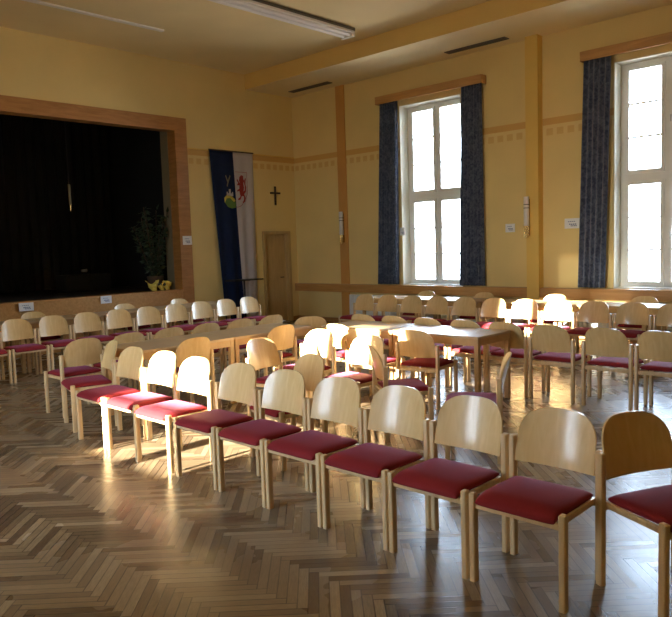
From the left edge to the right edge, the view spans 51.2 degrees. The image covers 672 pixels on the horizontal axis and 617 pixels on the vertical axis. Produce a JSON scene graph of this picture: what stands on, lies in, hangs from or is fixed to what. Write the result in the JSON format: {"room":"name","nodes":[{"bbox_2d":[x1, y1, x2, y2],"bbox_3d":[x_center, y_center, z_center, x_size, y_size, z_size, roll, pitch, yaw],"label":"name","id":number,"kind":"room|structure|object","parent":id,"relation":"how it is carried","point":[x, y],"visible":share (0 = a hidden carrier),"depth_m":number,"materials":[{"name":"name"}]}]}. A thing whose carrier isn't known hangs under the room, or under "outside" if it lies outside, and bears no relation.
{"room":"community hall","nodes":[
{"label":"community hall","id":0,"kind":"room"},
{"bbox_2d":[0,286,165,302],"bbox_3d":[-6.887,-0.138,13.473,3.884,0.120,10.400,3,7,43],"label":"floor","id":1,"kind":"structure","parent":0,"point":[42,294],"depth_m":13.98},
{"bbox_2d":[55,273,110,292],"bbox_3d":[-5.256,-0.536,14.645,0.452,0.360,1.000,3,7,43],"label":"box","id":2,"kind":"object","parent":1,"relation":"on","point":[74,283],"visible":0.99,"depth_m":14.42,"materials":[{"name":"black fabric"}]},
{"bbox_2d":[130,205,168,289],"bbox_3d":[-3.845,-1.245,14.292,0.758,1.743,0.779,3,7,43],"label":"potted plant","id":3,"kind":"object","parent":1,"relation":"on","point":[154,256],"visible":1,"depth_m":14.27,"materials":[{"name":"green plant"}]},
{"bbox_2d":[106,126,167,286],"bbox_3d":[-7.022,-2.058,13.372,4.084,5.600,10.800,3,7,43],"label":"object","id":4,"kind":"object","parent":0,"point":[134,155],"depth_m":15.83,"materials":[{"name":"black fabric"}]},
{"bbox_2d":[0,114,115,292],"bbox_3d":[-7.846,-2.414,13.697,0.145,4.395,7.400,3,7,43],"label":"stage curtain","id":5,"kind":"object","parent":4,"relation":"hanging from","point":[41,239],"visible":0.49,"depth_m":15.40,"materials":[{"name":"black fabric"}]},
{"bbox_2d":[160,132,174,288],"bbox_3d":[-3.371,-2.639,14.420,0.260,4.465,0.290,3,7,43],"label":"wall","id":6,"kind":"structure","parent":4,"relation":"attached to","point":[163,135],"depth_m":14.36,"materials":[{"name":"paint"}]},
{"bbox_2d":[0,27,298,321],"bbox_3d":[-5.347,-1.925,12.000,0.230,5.470,12.540,3,7,43],"label":"wall","id":7,"kind":"structure","parent":0,"point":[218,111],"depth_m":14.44,"materials":[{"name":"paint"}]},
{"bbox_2d":[19,302,33,311],"bbox_3d":[-5.259,-0.028,11.922,0.004,0.140,0.250,3,7,43],"label":"paper notice","id":8,"kind":"object","parent":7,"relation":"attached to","point":[29,306],"visible":1,"depth_m":11.92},
{"bbox_2d":[0,289,185,359],"bbox_3d":[-5.260,0.335,12.168,0.305,0.935,6.070,3,7,43],"label":"trim","id":9,"kind":"structure","parent":7,"relation":"attached to","point":[69,305],"depth_m":12.72,"materials":[{"name":"brown wood"}]},
{"bbox_2d":[145,280,170,290],"bbox_3d":[-3.587,-0.471,14.112,0.199,0.212,0.606,3,7,43],"label":"flowers","id":10,"kind":"object","parent":9,"relation":"on","point":[166,284],"visible":1,"depth_m":14.10,"materials":[{"name":"yellow plant"}]},
{"bbox_2d":[0,95,194,334],"bbox_3d":[-5.330,-1.371,12.030,0.265,4.360,6.630,3,7,43],"label":"trim","id":11,"kind":"structure","parent":7,"relation":"attached to","point":[175,127],"depth_m":14.01,"materials":[{"name":"brown wood"}]},
{"bbox_2d":[208,149,258,319],"bbox_3d":[-2.153,-1.531,15.126,0.081,3.684,1.190,3,7,43],"label":"banner","id":12,"kind":"object","parent":7,"relation":"attached to","point":[231,171],"visible":0.87,"depth_m":15.11,"materials":[{"name":"fabric"}]},
{"bbox_2d":[262,231,293,320],"bbox_3d":[-1.413,-0.730,16.201,0.259,2.090,0.840,3,7,43],"label":"door","id":13,"kind":"structure","parent":7,"relation":"in","point":[276,247],"depth_m":16.23,"materials":[{"name":"brown wood"}]},
{"bbox_2d":[0,0,490,74],"bbox_3d":[0.699,-4.431,5.942,17.320,0.200,13.180,3,7,43],"label":"ceiling","id":14,"kind":"structure","parent":0,"point":[205,33],"depth_m":11.76,"materials":[{"name":"paint"}]},
{"bbox_2d":[22,0,163,31],"bbox_3d":[-4.124,-4.585,10.738,0.080,0.030,3.420,3,7,43],"label":"ceiling strip","id":15,"kind":"object","parent":14,"relation":"attached to","point":[31,1],"visible":1,"depth_m":11.04,"materials":[{"name":"white metal"}]},
{"bbox_2d":[208,0,354,39],"bbox_3d":[-1.694,-4.549,10.216,0.286,0.164,5.600,3,7,43],"label":"ceiling light","id":16,"kind":"object","parent":14,"relation":"attached to","point":[260,7],"visible":1,"depth_m":11.15,"materials":[{"name":"white metal"}]},
{"bbox_2d":[0,320,671,616],"bbox_3d":[0.853,1.213,6.472,17.400,0.200,13.180,3,7,43],"label":"floor","id":17,"kind":"structure","parent":0,"point":[87,529],"depth_m":4.21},
{"bbox_2d":[0,349,12,383],"bbox_3d":[-4.741,0.615,9.455,0.528,0.823,0.509,3,7,43],"label":"chair","id":18,"kind":"object","parent":17,"relation":"on","point":[2,352],"visible":1,"depth_m":9.46,"materials":[{"name":"brown wood"}]},
{"bbox_2d":[0,321,26,373],"bbox_3d":[-5.185,0.621,10.017,0.620,0.742,1.250,3,7,43],"label":"table","id":19,"kind":"object","parent":17,"relation":"on","point":[23,356],"visible":0.3,"depth_m":10.26,"materials":[{"name":"brown wood"}]},
{"bbox_2d":[0,319,50,382],"bbox_3d":[-4.377,0.570,9.837,0.528,0.823,0.509,3,7,43],"label":"chair","id":20,"kind":"object","parent":17,"relation":"on","point":[12,329],"visible":0.95,"depth_m":9.85,"materials":[{"name":"brown wood"}]},
{"bbox_2d":[19,312,63,367],"bbox_3d":[-4.636,0.473,11.014,0.528,0.823,0.509,3,7,43],"label":"chair","id":21,"kind":"object","parent":17,"relation":"on","point":[28,315],"visible":0.32,"depth_m":10.98,"materials":[{"name":"brown wood"}]},
{"bbox_2d":[36,315,73,373],"bbox_3d":[-4.013,0.524,10.220,0.528,0.823,0.509,3,7,43],"label":"chair","id":22,"kind":"object","parent":17,"relation":"on","point":[53,325],"visible":0.8,"depth_m":10.25,"materials":[{"name":"brown wood"}]},
{"bbox_2d":[10,314,103,372],"bbox_3d":[-4.319,0.511,10.926,0.620,0.742,1.250,3,7,43],"label":"table","id":23,"kind":"object","parent":17,"relation":"on","point":[34,322],"visible":0.23,"depth_m":10.68,"materials":[{"name":"brown wood"}]},
{"bbox_2d":[43,338,104,417],"bbox_3d":[-2.822,0.715,7.639,0.528,0.823,0.509,3,7,43],"label":"chair","id":24,"kind":"object","parent":17,"relation":"on","point":[77,357],"visible":0.88,"depth_m":7.49,"materials":[{"name":"brown wood"}]},
{"bbox_2d":[61,340,117,432],"bbox_3d":[-2.451,0.754,7.062,0.528,0.823,0.509,-5,6,-31],"label":"chair","id":25,"kind":"object","parent":17,"relation":"on","point":[73,384],"visible":0.94,"depth_m":6.96,"materials":[{"name":"wood"}]},
{"bbox_2d":[72,312,116,348],"bbox_3d":[-3.649,0.478,10.602,0.528,0.823,0.509,3,7,43],"label":"chair","id":26,"kind":"object","parent":17,"relation":"on","point":[85,321],"visible":0.66,"depth_m":10.69,"materials":[{"name":"brown wood"}]},
{"bbox_2d":[75,346,146,448],"bbox_3d":[-2.048,0.792,6.484,0.509,0.823,0.528,3,7,43],"label":"chair","id":27,"kind":"object","parent":17,"relation":"on","point":[129,364],"visible":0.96,"depth_m":6.49,"materials":[{"name":"brown wood"}]},
{"bbox_2d":[89,332,150,403],"bbox_3d":[-2.458,0.669,8.021,0.528,0.823,0.509,3,7,43],"label":"chair","id":28,"kind":"object","parent":17,"relation":"on","point":[134,336],"visible":0.2,"depth_m":7.87,"materials":[{"name":"brown wood"}]},
{"bbox_2d":[104,309,148,345],"bbox_3d":[-3.284,0.432,10.984,0.528,0.823,0.509,3,7,43],"label":"chair","id":29,"kind":"object","parent":17,"relation":"on","point":[116,318],"visible":0.67,"depth_m":11.09,"materials":[{"name":"brown wood"}]},
{"bbox_2d":[88,307,171,345],"bbox_3d":[-3.454,0.402,11.835,0.620,0.742,1.250,3,7,43],"label":"table","id":30,"kind":"object","parent":17,"relation":"on","point":[133,312],"visible":0.14,"depth_m":11.60,"materials":[{"name":"brown wood"}]},
{"bbox_2d":[113,303,152,338],"bbox_3d":[-3.536,0.335,12.169,0.528,0.823,0.509,3,7,43],"label":"chair","id":31,"kind":"object","parent":17,"relation":"on","point":[119,306],"visible":0.31,"depth_m":12.12,"materials":[{"name":"brown wood"}]},
{"bbox_2d":[104,351,182,457],"bbox_3d":[-1.659,0.812,6.117,0.509,0.823,0.528,3,7,43],"label":"chair","id":32,"kind":"object","parent":17,"relation":"on","point":[161,369],"visible":0.84,"depth_m":6.14,"materials":[{"name":"brown wood"}]},
{"bbox_2d":[135,306,164,339],"bbox_3d":[-2.920,0.386,11.367,0.528,0.823,0.509,3,7,43],"label":"chair","id":33,"kind":"object","parent":17,"relation":"on","point":[147,315],"visible":0.59,"depth_m":11.46,"materials":[{"name":"brown wood"}]},
{"bbox_2d":[132,327,189,392],"bbox_3d":[-2.094,0.623,8.403,0.528,0.823,0.509,3,7,43],"label":"chair","id":34,"kind":"object","parent":17,"relation":"on","point":[174,331],"visible":0.13,"depth_m":8.21,"materials":[{"name":"brown wood"}]},
{"bbox_2d":[103,333,236,424],"bbox_3d":[-1.771,0.724,7.603,0.700,0.742,1.195,3,7,43],"label":"table","id":35,"kind":"object","parent":17,"relation":"on","point":[151,347],"visible":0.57,"depth_m":7.54,"materials":[{"name":"laminate"}]},
{"bbox_2d":[133,356,213,473],"bbox_3d":[-1.299,0.836,5.720,0.509,0.823,0.528,3,7,43],"label":"chair","id":36,"kind":"object","parent":17,"relation":"on","point":[193,376],"visible":0.97,"depth_m":5.70,"materials":[{"name":"brown wood"}]},
{"bbox_2d":[163,304,197,333],"bbox_3d":[-2.556,0.340,11.749,0.528,0.823,0.509,3,7,43],"label":"chair","id":37,"kind":"object","parent":17,"relation":"on","point":[173,312],"visible":0.71,"depth_m":11.84,"materials":[{"name":"brown wood"}]},
{"bbox_2d":[151,337,215,408],"bbox_3d":[-1.600,0.695,7.415,0.528,0.823,0.509,3,7,43],"label":"chair","id":38,"kind":"object","parent":17,"relation":"on","point":[197,346],"visible":0.31,"depth_m":7.26,"materials":[{"name":"brown wood"}]},
{"bbox_2d":[170,299,205,324],"bbox_3d":[-2.767,0.238,12.977,0.528,0.823,0.509,3,7,43],"label":"chair","id":39,"kind":"object","parent":17,"relation":"on","point":[174,301],"visible":0.28,"depth_m":12.95,"materials":[{"name":"brown wood"}]},
{"bbox_2d":[154,301,230,327],"bbox_3d":[-2.588,0.293,12.744,0.620,0.742,1.250,3,7,43],"label":"table","id":40,"kind":"object","parent":17,"relation":"on","point":[187,306],"visible":0.17,"depth_m":12.67,"materials":[{"name":"brown wood"}]},
{"bbox_2d":[171,323,223,387],"bbox_3d":[-1.730,0.577,8.786,0.528,0.823,0.509,3,7,43],"label":"chair","id":41,"kind":"object","parent":17,"relation":"on","point":[207,327],"visible":0.13,"depth_m":8.66,"materials":[{"name":"brown wood"}]},
{"bbox_2d":[190,301,229,332],"bbox_3d":[-2.192,0.294,12.131,0.528,0.823,0.509,3,7,43],"label":"chair","id":42,"kind":"object","parent":17,"relation":"on","point":[200,309],"visible":0.69,"depth_m":12.22,"materials":[{"name":"brown wood"}]},
{"bbox_2d":[173,363,260,490],"bbox_3d":[-0.878,0.858,5.322,0.509,0.823,0.528,3,7,43],"label":"chair","id":43,"kind":"object","parent":17,"relation":"on","point":[237,383],"visible":0.94,"depth_m":5.31,"materials":[{"name":"brown wood"}]},
{"bbox_2d":[215,299,253,325],"bbox_3d":[-1.828,0.248,12.514,0.528,0.823,0.509,3,7,43],"label":"chair","id":44,"kind":"object","parent":17,"relation":"on","point":[225,307],"visible":0.65,"depth_m":12.62,"materials":[{"name":"brown wood"}]},
{"bbox_2d":[216,318,256,375],"bbox_3d":[-1.365,0.531,9.168,0.528,0.823,0.509,3,7,43],"label":"chair","id":45,"kind":"object","parent":17,"relation":"on","point":[246,322],"visible":0.22,"depth_m":8.94,"materials":[{"name":"brown wood"}]},
{"bbox_2d":[239,297,265,325],"bbox_3d":[-1.464,0.203,12.896,0.528,0.823,0.509,3,7,43],"label":"chair","id":46,"kind":"object","parent":17,"relation":"on","point":[247,304],"visible":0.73,"depth_m":12.99,"materials":[{"name":"brown wood"}]},
{"bbox_2d":[199,323,311,402],"bbox_3d":[-0.947,0.621,8.468,0.700,0.742,1.195,3,7,43],"label":"table","id":47,"kind":"object","parent":17,"relation":"on","point":[243,335],"visible":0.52,"depth_m":8.22,"materials":[{"name":"brown wood"}]},
{"bbox_2d":[239,315,285,377],"bbox_3d":[-1.001,0.485,9.551,0.528,0.823,0.509,3,7,43],"label":"chair","id":48,"kind":"object","parent":17,"relation":"on","point":[269,319],"visible":0.06,"depth_m":9.32,"materials":[{"name":"brown wood"}]},
{"bbox_2d":[216,369,309,507],"bbox_3d":[-0.493,0.877,4.958,0.509,0.823,0.528,3,7,43],"label":"chair","id":49,"kind":"object","parent":17,"relation":"on","point":[284,389],"visible":0.99,"depth_m":4.95,"materials":[{"name":"brown wood"}]},
{"bbox_2d":[241,324,297,375],"bbox_3d":[-0.765,0.589,8.299,0.528,0.823,0.509,3,7,43],"label":"chair","id":50,"kind":"object","parent":17,"relation":"on","point":[283,337],"visible":0.45,"depth_m":8.17,"materials":[{"name":"brown wood"}]},
{"bbox_2d":[245,338,315,420],"bbox_3d":[-0.565,0.711,6.855,0.528,0.823,0.509,2,6,36],"label":"chair","id":51,"kind":"object","parent":17,"relation":"on","point":[261,352],"visible":0.43,"depth_m":6.96,"materials":[{"name":"brown wood"}]},
{"bbox_2d":[248,353,328,470],"bbox_3d":[-0.368,0.807,5.703,0.528,0.823,0.509,-6,6,-36],"label":"chair","id":52,"kind":"object","parent":17,"relation":"on","point":[311,366],"visible":0.43,"depth_m":5.75,"materials":[{"name":"brown wood"}]},
{"bbox_2d":[273,329,336,397],"bbox_3d":[-0.306,0.653,7.414,0.509,0.823,0.528,3,7,43],"label":"chair","id":53,"kind":"object","parent":17,"relation":"on","point":[317,341],"visible":0.62,"depth_m":7.51,"materials":[{"name":"brown wood"}]},
{"bbox_2d":[292,316,331,374],"bbox_3d":[-0.324,0.486,9.290,0.509,0.823,0.528,-2,5,-1],"label":"chair","id":54,"kind":"object","parent":17,"relation":"on","point":[315,322],"visible":0.18,"depth_m":9.04,"materials":[{"name":"brown wood"}]},
{"bbox_2d":[264,377,365,527],"bbox_3d":[-0.116,0.897,4.601,0.509,0.823,0.528,3,7,43],"label":"chair","id":55,"kind":"object","parent":17,"relation":"on","point":[335,399],"visible":0.98,"depth_m":4.60,"materials":[{"name":"brown wood"}]},
{"bbox_2d":[325,324,358,376],"bbox_3d":[0.177,0.562,8.255,0.509,0.823,0.528,3,7,43],"label":"chair","id":56,"kind":"object","parent":17,"relation":"on","point":[339,331],"visible":0.16,"depth_m":8.08,"materials":[{"name":"brown wood"}]},
{"bbox_2d":[320,335,386,431],"bbox_3d":[0.185,0.693,6.785,0.509,0.823,0.528,3,7,43],"label":"chair","id":57,"kind":"object","parent":17,"relation":"on","point":[359,353],"visible":0.57,"depth_m":6.90,"materials":[{"name":"brown wood"}]},
{"bbox_2d":[338,294,374,322],"bbox_3d":[0.400,0.169,12.589,0.509,0.823,0.528,3,7,43],"label":"chair","id":58,"kind":"object","parent":17,"relation":"on","point":[365,302],"visible":0.65,"depth_m":12.69,"materials":[{"name":"brown wood"}]},
{"bbox_2d":[351,314,387,371],"bbox_3d":[0.501,0.457,9.320,0.509,0.823,0.528,3,7,43],"label":"chair","id":59,"kind":"object","parent":17,"relation":"on","point":[364,317],"visible":0.11,"depth_m":9.11,"materials":[{"name":"brown wood"}]},
{"bbox_2d":[321,320,425,383],"bbox_3d":[0.458,0.568,8.545,1.120,0.742,0.660,3,7,43],"label":"table","id":60,"kind":"object","parent":17,"relation":"on","point":[384,330],"visible":0.49,"depth_m":8.30,"materials":[{"name":"brown wood"}]},
{"bbox_2d":[344,328,405,393],"bbox_3d":[0.410,0.600,7.746,0.509,0.823,0.528,3,7,43],"label":"chair","id":61,"kind":"object","parent":17,"relation":"on","point":[352,334],"visible":0.36,"depth_m":7.66,"materials":[{"name":"brown wood"}]},
{"bbox_2d":[320,385,430,550],"bbox_3d":[0.262,0.916,4.244,0.509,0.823,0.528,3,7,43],"label":"chair","id":62,"kind":"object","parent":17,"relation":"on","point":[394,409],"visible":0.99,"depth_m":4.24,"materials":[{"name":"brown wood"}]},
{"bbox_2d":[371,295,398,321],"bbox_3d":[0.784,0.189,12.225,0.509,0.823,0.528,3,7,43],"label":"chair","id":63,"kind":"object","parent":17,"relation":"on","point":[386,303],"visible":0.64,"depth_m":12.35,"materials":[{"name":"brown wood"}]},
{"bbox_2d":[362,295,436,318],"bbox_3d":[1.162,0.159,12.885,1.280,0.742,0.620,3,7,43],"label":"table","id":64,"kind":"object","parent":17,"relation":"on","point":[376,298],"visible":0.1,"depth_m":12.75,"materials":[{"name":"laminate"}]},
{"bbox_2d":[367,344,433,442],"bbox_3d":[0.561,0.723,6.310,0.528,0.823,0.509,-3,5,-8],"label":"chair","id":65,"kind":"object","parent":17,"relation":"on","point":[379,371],"visible":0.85,"depth_m":6.14,"materials":[{"name":"brown wood"}]},
{"bbox_2d":[381,315,431,377],"bbox_3d":[0.878,0.476,8.963,0.509,0.823,0.528,3,7,43],"label":"chair","id":66,"kind":"object","parent":17,"relation":"on","point":[396,319],"visible":0.09,"depth_m":8.76,"materials":[{"name":"brown wood"}]},
{"bbox_2d":[399,295,423,322],"bbox_3d":[1.169,0.209,11.861,0.509,0.823,0.528,3,7,43],"label":"chair","id":67,"kind":"object","parent":17,"relation":"on","point":[410,304],"visible":0.59,"depth_m":11.98,"materials":[{"name":"brown wood"}]},
{"bbox_2d":[401,291,434,316],"bbox_3d":[1.550,0.102,12.927,0.509,0.823,0.528,3,7,43],"label":"chair","id":68,"kind":"object","parent":17,"relation":"on","point":[423,293],"visible":0.23,"depth_m":12.95,"materials":[{"name":"brown wood"}]},
{"bbox_2d":[395,330,457,409],"bbox_3d":[0.951,0.607,7.468,0.509,0.823,0.528,2,6,37],"label":"chair","id":69,"kind":"object","parent":17,"relation":"on","point":[418,344],"visible":0.98,"depth_m":7.30,"materials":[{"name":"brown wood"}]},
{"bbox_2d":[409,296,449,323],"bbox_3d":[1.554,0.229,11.497,0.509,0.823,0.528,3,7,43],"label":"chair","id":70,"kind":"object","parent":17,"relation":"on","point":[436,304],"visible":0.53,"depth_m":11.62,"materials":[{"name":"brown wood"}]},
{"bbox_2d":[349,294,523,323],"bbox_3d":[1.847,0.091,13.975,4.212,0.640,0.083,3,7,43],"label":"radiator","id":71,"kind":"object","parent":17,"relation":"on","point":[352,297],"visible":0.06,"depth_m":14.67,"materials":[{"name":"metal"}]},
{"bbox_2d":[412,317,466,386],"bbox_3d":[1.249,0.495,8.612,0.509,0.823,0.528,3,7,43],"label":"chair","id":72,"kind":"object","parent":17,"relation":"on","point":[421,320],"visible":0.24,"depth_m":8.41,"materials":[{"name":"brown wood"}]},
{"bbox_2d":[387,395,509,578],"bbox_3d":[0.639,0.936,3.886,0.509,0.823,0.528,3,7,43],"label":"chair","id":73,"kind":"object","parent":17,"relation":"on","point":[470,422],"visible":0.98,"depth_m":3.88,"materials":[{"name":"brown wood"}]},
{"bbox_2d":[392,325,510,397],"bbox_3d":[1.275,0.610,7.772,1.120,0.742,0.660,3,7,43],"label":"table","id":74,"kind":"object","parent":17,"relation":"on","point":[466,336],"visible":0.7,"depth_m":7.49,"materials":[{"name":"laminate"}]},
{"bbox_2d":[440,297,477,325],"bbox_3d":[1.938,0.249,11.133,0.509,0.823,0.528,3,7,43],"label":"chair","id":75,"kind":"object","parent":17,"relation":"on","point":[463,306],"visible":0.54,"depth_m":11.26,"materials":[{"name":"brown wood"}]},
{"bbox_2d":[418,297,500,321],"bbox_3d":[2.099,0.207,11.999,1.280,0.742,0.620,3,7,43],"label":"table","id":76,"kind":"object","parent":17,"relation":"on","point":[451,300],"visible":0.18,"depth_m":11.78,"materials":[{"name":"brown wood"}]},
{"bbox_2d":[448,319,503,391],"bbox_3d":[1.633,0.515,8.248,0.509,0.823,0.528,3,7,43],"label":"chair","id":77,"kind":"object","parent":17,"relation":"on","point":[458,323],"visible":0.43,"depth_m":8.16,"materials":[{"name":"brown wood"}]},
{"bbox_2d":[457,292,496,321],"bbox_3d":[2.443,0.148,12.083,0.509,0.823,0.528,3,7,43],"label":"chair","id":78,"kind":"object","parent":17,"relation":"on","point":[481,294],"visible":0.29,"depth_m":12.07,"materials":[{"name":"brown wood"}]},
{"bbox_2d":[445,352,511,463],"bbox_3d":[1.144,0.764,5.636,0.528,0.823,0.509,-1,5,14],"label":"chair","id":79,"kind":"object","parent":17,"relation":"on","point":[497,398],"visible":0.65,"depth_m":5.48,"materials":[{"name":"brown wood"}]},
{"bbox_2d":[475,298,507,346],"bbox_3d":[2.323,0.269,10.769,0.509,0.823,0.528,3,7,43],"label":"chair","id":80,"kind":"object","parent":17,"relation":"on","point":[491,307],"visible":0.65,"depth_m":10.89,"materials":[{"name":"brown wood"}]},
{"bbox_2d":[486,322,545,397],"bbox_3d":[2.004,0.534,7.898,0.509,0.823,0.528,3,7,43],"label":"chair","id":81,"kind":"object","parent":17,"relation":"on","point":[518,343],"visible":0.73,"depth_m":7.71,"materials":[{"name":"brown wood"}]},
{"bbox_2d":[508,299,539,350],"bbox_3d":[2.708,0.288,10.405,0.509,0.823,0.528,3,7,43],"label":"chair","id":82,"kind":"object","parent":17,"relation":"on","point":[522,308],"visible":0.63,"depth_m":10.51,"materials":[{"name":"brown wood"}]},
{"bbox_2d":[482,299,572,341],"bbox_3d":[3.035,0.256,11.113,1.280,0.742,0.620,3,7,43],"label":"table","id":83,"kind":"object","parent":17,"relation":"on","point":[509,302],"visible":0.12,"depth_m":10.96,"materials":[{"name":"brown wood"}]},
{"bbox_2d":[469,407,602,613],"bbox_3d":[1.020,0.956,3.526,0.509,0.823,0.528,3,7,43],"label":"chair","id":84,"kind":"object","parent":17,"relation":"on","point":[550,436],"visible":0.99,"depth_m":3.52,"materials":[{"name":"brown wood"}]},
{"bbox_2d":[527,294,569,326],"bbox_3d":[3.401,0.197,11.176,0.509,0.823,0.528,3,7,43],"label":"chair","id":85,"kind":"object","parent":17,"relation":"on","point":[551,296],"visible":0.2,"depth_m":11.18,"materials":[{"name":"brown wood"}]},
{"bbox_2d":[528,300,574,362],"bbox_3d":[3.093,0.308,10.041,0.509,0.823,0.528,3,7,43],"label":"chair","id":86,"kind":"object","parent":17,"relation":"on","point":[556,310],"visible":0.51,"depth_m":10.16,"materials":[{"name":"brown wood"}]},
{"bbox_2d":[528,324,590,403],"bbox_3d":[2.388,0.554,7.534,0.509,0.823,0.528,3,7,43],"label":"chair","id":87,"kind":"object","parent":17,"relation":"on","point":[552,339],"visible":0.96,"depth_m":7.39,"materials":[{"name":"brown wood"}]},
{"bbox_2d":[563,301,611,365],"bbox_3d":[3.477,0.328,9.677,0.509,0.823,0.528,3,7,43],"label":"chair","id":88,"kind":"object","parent":17,"relation":"on","point":[590,311],"visible":0.66,"depth_m":9.79,"materials":[{"name":"brown wood"}]},
{"bbox_2d":[558,301,660,330],"bbox_3d":[3.971,0.304,10.227,1.280,0.742,0.620,3,7,43],"label":"table","id":89,"kind":"object","parent":17,"relation":"on","point":[613,306],"visible":0.25,"depth_m":10.09,"materials":[{"name":"brown wood"}]},
{"bbox_2d":[581,327,647,410],"bbox_3d":[2.817,0.577,7.129,0.509,0.823,0.528,3,7,43],"label":"chair","id":90,"kind":"object","parent":17,"relation":"on","point":[610,345],"visible":0.92,"depth_m":6.99,"materials":[{"name":"brown wood"}]},
{"bbox_2d":[563,313,671,331],"bbox_3d":[5.049,0.256,10.946,3.792,0.640,0.083,3,7,43],"label":"radiator","id":91,"kind":"object","parent":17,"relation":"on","point":[581,324],"visible":0.02,"depth_m":11.58,"materials":[{"name":"metal"}]},
{"bbox_2d":[602,302,651,368],"bbox_3d":[3.862,0.348,9.313,0.509,0.823,0.528,3,7,43],"label":"chair","id":92,"kind":"object","parent":17,"relation":"on","point":[633,313],"visible":0.63,"depth_m":9.41,"materials":[{"name":"brown wood"}]},
{"bbox_2d":[596,411,671,616],"bbox_3d":[1.577,0.952,3.360,0.509,0.823,0.528,-4,5,-20],"label":"chair","id":93,"kind":"object","parent":17,"relation":"on","point":[632,441],"visible":1,"depth_m":3.44,"materials":[{"name":"brown wood"}]},
{"bbox_2d":[616,296,661,340],"bbox_3d":[4.410,0.249,10.221,0.509,0.823,0.528,3,7,43],"label":"chair","id":94,"kind":"object","parent":17,"relation":"on","point":[641,299],"visible":0.28,"depth_m":10.23,"materials":[{"name":"brown wood"}]},
{"bbox_2d":[634,331,671,410],"bbox_3d":[3.201,0.596,6.765,0.509,0.823,0.528,3,7,43],"label":"chair","id":95,"kind":"object","parent":17,"relation":"on","point":[655,347],"visible":0.99,"depth_m":6.68,"materials":[{"name":"brown wood"}]},
{"bbox_2d":[641,304,671,360],"bbox_3d":[4.247,0.368,8.949,0.509,0.823,0.528,3,7,43],"label":"chair","id":96,"kind":"object","parent":17,"relation":"on","point":[664,314],"visible":0.41,"depth_m":9.16,"materials":[{"name":"brown wood"}]},
{"bbox_2d":[648,304,666,330],"bbox_3d":[4.908,0.352,9.341,1.280,0.742,0.620,3,7,43],"label":"table","id":97,"kind":"object","parent":17,"relation":"on","point":[653,310],"visible":0.27,"depth_m":9.52,"materials":[{"name":"brown wood"}]},
{"bbox_2d":[244,0,671,97],"bbox_3d":[4.545,-4.655,9.994,16.679,0.319,1.370,3,7,43],"label":"ceiling","id":98,"kind":"structure","parent":0,"point":[425,42],"depth_m":12.17,"materials":[{"name":"paint"}]},
{"bbox_2d":[444,37,508,53],"bbox_3d":[2.463,-4.631,12.374,1.230,0.013,0.160,3,7,43],"label":"ceiling vent","id":99,"kind":"object","parent":98,"relation":"in","point":[501,38],"visible":1,"depth_m":12.34,"materials":[{"name":"metal"}]},
{"bbox_2d":[291,4,671,336],"bbox_3d":[5.150,-2.157,10.770,17.320,5.470,0.490,3,7,43],"label":"wall","id":100,"kind":"structure","parent":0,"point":[503,93],"depth_m":12.71,"materials":[{"name":"paint"}]},
{"bbox_2d":[339,212,344,243],"bbox_3d":[0.122,-1.766,15.379,0.095,0.700,0.114,3,7,43],"label":"wall lamp","id":101,"kind":"object","parent":100,"relation":"attached to","point":[341,215],"visible":1,"depth_m":15.34,"materials":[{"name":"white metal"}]},
{"bbox_2d":[375,74,485,105],"bbox_3d":[1.760,-4.188,13.526,2.500,0.155,0.179,3,7,43],"label":"pelmet","id":102,"kind":"object","parent":100,"relation":"attached to","point":[480,78],"visible":1,"depth_m":13.34,"materials":[{"name":"brown wood"}]},
{"bbox_2d":[378,101,398,283],"bbox_3d":[1.046,-2.345,14.438,0.610,3.690,0.091,3,7,43],"label":"curtain","id":103,"kind":"object","parent":102,"relation":"hanging from","point":[388,219],"visible":0.99,"depth_m":14.40,"materials":[{"name":"fabric"}]},
{"bbox_2d":[460,83,485,285],"bbox_3d":[2.495,-2.271,13.069,0.580,3.690,0.095,3,7,43],"label":"curtain","id":104,"kind":"object","parent":102,"relation":"hanging from","point":[472,233],"visible":0.99,"depth_m":13.03,"materials":[{"name":"fabric"}]},
{"bbox_2d":[399,94,463,285],"bbox_3d":[1.964,-2.268,13.906,1.460,3.600,0.315,3,7,43],"label":"window","id":105,"kind":"structure","parent":100,"relation":"attached to","point":[410,197],"depth_m":14.18,"materials":[{"name":"paint"}]},
{"bbox_2d":[299,315,636,342],"bbox_3d":[5.186,0.523,10.943,16.664,0.100,0.015,3,7,43],"label":"trim","id":106,"kind":"structure","parent":100,"relation":"attached to","point":[329,319],"depth_m":15.87,"materials":[{"name":"brown wood"}]},
{"bbox_2d":[523,197,529,236],"bbox_3d":[3.307,-1.585,12.174,0.095,0.700,0.114,3,7,43],"label":"wall lamp","id":107,"kind":"object","parent":100,"relation":"attached to","point":[526,204],"visible":1,"depth_m":12.13,"materials":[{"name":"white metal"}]},
{"bbox_2d":[565,218,579,228],"bbox_3d":[3.989,-1.438,11.854,0.270,0.170,0.004,3,7,43],"label":"paper notice","id":108,"kind":"object","parent":100,"relation":"attached to","point":[570,222],"visible":0.99,"depth_m":11.86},
{"bbox_2d":[580,32,671,62],"bbox_3d":[4.919,-4.025,10.537,2.535,0.155,0.179,3,7,43],"label":"pelmet","id":109,"kind":"object","parent":100,"relation":"attached to","point":[656,40],"visible":1,"depth_m":10.82,"materials":[{"name":"brown wood"}]},
{"bbox_2d":[578,56,610,287],"bbox_3d":[4.215,-2.182,11.441,0.560,3.690,0.094,3,7,43],"label":"curtain","id":110,"kind":"object","parent":109,"relation":"hanging from","point":[597,72],"visible":1,"depth_m":11.43,"materials":[{"name":"fabric"}]},
{"bbox_2d":[614,51,671,289],"bbox_3d":[5.114,-2.105,10.925,1.460,3.600,0.315,3,7,43],"label":"window","id":111,"kind":"structure","parent":100,"relation":"attached to","point":[624,177],"depth_m":11.25,"materials":[{"name":"paint"}]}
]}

